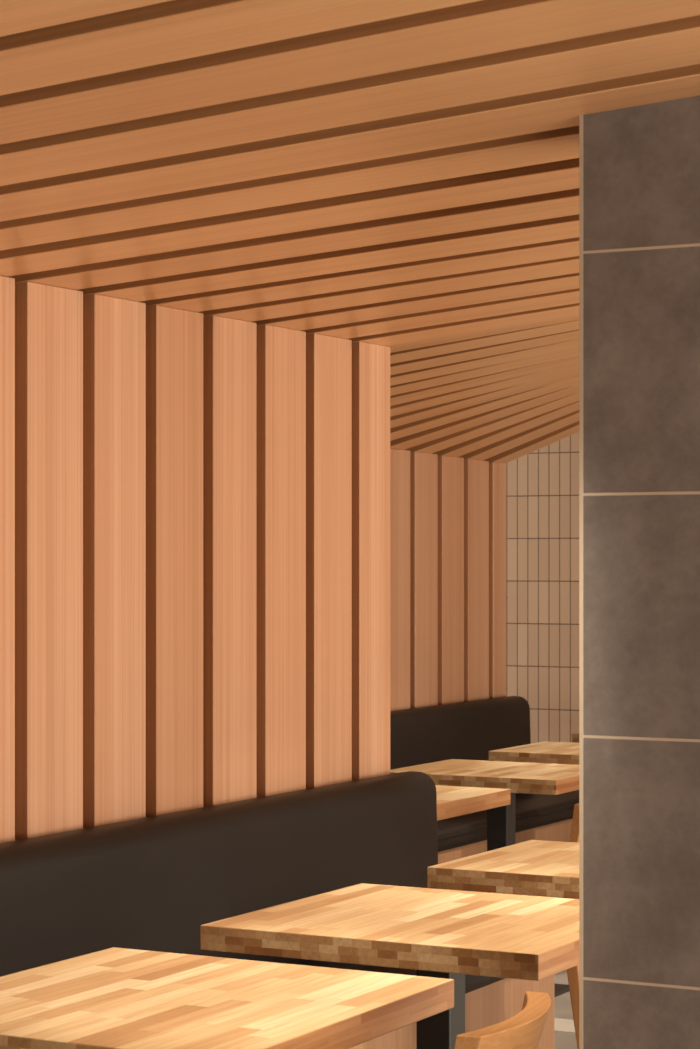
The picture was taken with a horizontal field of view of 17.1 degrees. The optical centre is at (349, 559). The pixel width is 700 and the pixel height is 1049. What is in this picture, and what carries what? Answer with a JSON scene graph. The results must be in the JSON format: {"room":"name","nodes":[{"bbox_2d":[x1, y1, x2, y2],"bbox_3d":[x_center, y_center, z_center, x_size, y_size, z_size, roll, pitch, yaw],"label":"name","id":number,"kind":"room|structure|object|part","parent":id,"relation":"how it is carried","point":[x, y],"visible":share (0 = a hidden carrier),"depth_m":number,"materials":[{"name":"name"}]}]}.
{"room":"restaurant","nodes":[
{"label":"restaurant","id":0,"kind":"room"},
{"bbox_2d":[0,276,389,842],"bbox_3d":[-0.777,0.420,4.757,0.065,2.060,3.637,0,0,28],"label":"wall","id":1,"kind":"structure","parent":0,"point":[195,507],"depth_m":5.41,"materials":[{"name":"brown wood"}]},
{"bbox_2d":[0,0,699,346],"bbox_3d":[0.909,-0.827,3.152,4.576,0.506,4.872,0,0,28],"label":"ceiling","id":2,"kind":"structure","parent":0,"point":[389,173],"depth_m":3.75,"materials":[{"name":"brown wood"}]},
{"bbox_2d":[390,449,505,710],"bbox_3d":[-0.145,0.491,8.477,0.065,1.917,3.306,0,0,28],"label":"wall","id":3,"kind":"structure","parent":0,"point":[448,513],"depth_m":9.39,"materials":[{"name":"brown wood"}]},
{"bbox_2d":[390,317,578,462],"bbox_3d":[1.431,-1.104,7.632,3.688,1.432,3.306,0,0,28],"label":"ceiling","id":4,"kind":"structure","parent":0,"point":[506,395],"depth_m":8.12,"materials":[{"name":"brown wood"}]},
{"bbox_2d":[506,432,578,743],"bbox_3d":[3.688,-0.198,9.199,8.200,3.296,0.200,0,0,28],"label":"wall","id":5,"kind":"structure","parent":0,"point":[542,484],"depth_m":10.59,"materials":[{"name":"beige tile"}]},
{"bbox_2d":[554,970,577,1048],"bbox_3d":[0.878,1.500,3.756,8.400,0.100,12.450,0,0,28],"label":"floor","id":6,"kind":"structure","parent":0,"point":[562,1005],"depth_m":7.47,"materials":[{"name":"grey tile"}]},
{"bbox_2d":[0,947,453,1048],"bbox_3d":[-0.298,1.075,3.737,0.684,0.750,0.725,0,0,28],"label":"table","id":7,"kind":"object","parent":6,"relation":"on","point":[111,998],"visible":1,"depth_m":3.71,"materials":[{"name":"brown wood"}]},
{"bbox_2d":[0,771,553,1048],"bbox_3d":[-0.617,1.013,4.472,0.482,0.874,4.100,0,0,28],"label":"bench","id":8,"kind":"object","parent":6,"relation":"on","point":[151,883],"visible":0.37,"depth_m":5.34,"materials":[{"name":"black leather"}]},
{"bbox_3d":[-0.775,0.800,4.557,0.121,0.449,4.100,0,0,28],"label":"backrest","id":9,"kind":"part","parent":8,"relation":"part of","materials":[{"name":"black leather"}]},
{"bbox_2d":[296,960,504,993],"bbox_3d":[-0.576,1.012,4.450,0.380,0.086,4.094,0,0,28],"label":"seat cushion","id":10,"kind":"object","parent":8,"relation":"on","point":[474,984],"depth_m":5.65,"materials":[{"name":"black leather"}]},
{"bbox_2d":[200,883,578,1048],"bbox_3d":[0.179,1.075,4.596,0.706,0.750,0.660,0,0,28],"label":"table","id":11,"kind":"object","parent":6,"relation":"on","point":[436,933],"visible":0.88,"depth_m":4.45,"materials":[{"name":"brown wood"}]},
{"bbox_2d":[435,785,510,820],"bbox_3d":[0.064,1.075,7.009,0.640,0.750,0.616,0,0,28],"label":"table","id":12,"kind":"object","parent":6,"relation":"on","point":[452,801],"visible":0.14,"depth_m":6.95,"materials":[{"name":"beige wood"}]},
{"bbox_2d":[390,696,578,891],"bbox_3d":[0.091,1.013,8.327,0.486,0.874,3.336,0,0,28],"label":"bench","id":13,"kind":"object","parent":6,"relation":"on","point":[469,730],"visible":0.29,"depth_m":9.12,"materials":[{"name":"black leather"}]},
{"bbox_3d":[-0.069,0.793,8.413,0.121,0.434,3.336,0,0,28],"label":"backrest","id":14,"kind":"part","parent":13,"relation":"part of","materials":[{"name":"black leather"}]},
{"bbox_2d":[437,790,578,851],"bbox_3d":[0.132,0.995,8.305,0.385,0.081,3.330,0,0,28],"label":"seat cushion","id":15,"kind":"object","parent":13,"relation":"on","point":[535,814],"depth_m":8.92,"materials":[{"name":"black leather"}]},
{"bbox_2d":[390,759,578,996],"bbox_3d":[0.507,1.075,7.809,0.635,0.750,0.553,0,0,28],"label":"table","id":16,"kind":"object","parent":6,"relation":"on","point":[519,777],"visible":0.35,"depth_m":7.72,"materials":[{"name":"brown wood"}]},
{"bbox_3d":[0.507,1.444,7.809,0.380,0.012,0.380,0,0,28],"label":"plate","id":17,"kind":"part","parent":16,"relation":"part of","materials":[{"name":"black metal"}]},
{"bbox_2d":[454,992,550,1048],"bbox_3d":[0.044,1.063,3.556,0.511,0.773,0.400,0,0,20],"label":"wooden chair","id":18,"kind":"object","parent":6,"relation":"on","point":[523,1030],"visible":1,"depth_m":3.41,"materials":[{"name":"brown wood"}]},
{"bbox_2d":[427,840,578,898],"bbox_3d":[0.622,1.075,5.413,0.698,0.750,0.590,0,0,28],"label":"table","id":19,"kind":"object","parent":6,"relation":"on","point":[531,867],"visible":0.44,"depth_m":5.29,"materials":[{"name":"beige wood"}]},
{"bbox_2d":[489,741,578,764],"bbox_3d":[0.923,1.075,8.616,0.665,0.750,0.520,0,0,28],"label":"table","id":20,"kind":"object","parent":6,"relation":"on","point":[541,752],"visible":0.1,"depth_m":8.51,"materials":[{"name":"beige wood"}]},
{"bbox_2d":[491,804,578,1048],"bbox_3d":[0.549,1.063,6.718,0.511,0.773,0.400,0,0,28],"label":"wooden chair","id":21,"kind":"object","parent":6,"relation":"on","point":[572,973],"visible":0.02,"depth_m":6.47,"materials":[{"name":"brown wood"}]},
{"bbox_3d":[0.505,1.010,6.741,0.410,0.024,0.400,0,0,28],"label":"seat","id":22,"kind":"part","parent":21,"relation":"part of","materials":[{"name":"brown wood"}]},
{"bbox_3d":[0.631,1.150,6.491,0.088,0.600,0.042,0,0,28],"label":"leg","id":23,"kind":"part","parent":21,"relation":"part of","materials":[{"name":"brown wood"}]},
{"bbox_3d":[0.724,0.786,6.624,0.115,0.218,0.360,0,0,28],"label":"backrest","id":24,"kind":"part","parent":21,"relation":"part of","materials":[{"name":"brown wood"}]},
{"bbox_2d":[554,1018,574,1032],"bbox_3d":[2.729,1.448,6.150,6.000,0.003,0.180,0,0,28],"label":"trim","id":25,"kind":"structure","parent":6,"relation":"on","point":[560,1025],"depth_m":7.25,"materials":[{"name":"beige wood"}]},
{"bbox_2d":[572,733,578,742],"bbox_3d":[1.323,1.075,9.491,0.665,0.750,0.580,0,0,28],"label":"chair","id":26,"kind":"object","parent":6,"relation":"on","point":[575,737],"visible":0.04,"depth_m":9.38,"materials":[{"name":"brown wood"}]},
{"bbox_2d":[579,95,699,1048],"bbox_3d":[0.690,0.356,3.589,0.625,2.188,0.242,0,0,28],"label":"tiled pillar","id":27,"kind":"structure","parent":0,"point":[639,166],"depth_m":3.58,"materials":[{"name":"grey tile"}]},
{"bbox_3d":[0.361,0.377,3.632,0.006,2.146,0.008,0,0,28],"label":"edge trim","id":28,"kind":"part","parent":27,"relation":"part of","materials":[{"name":"beige metal"}]}
]}

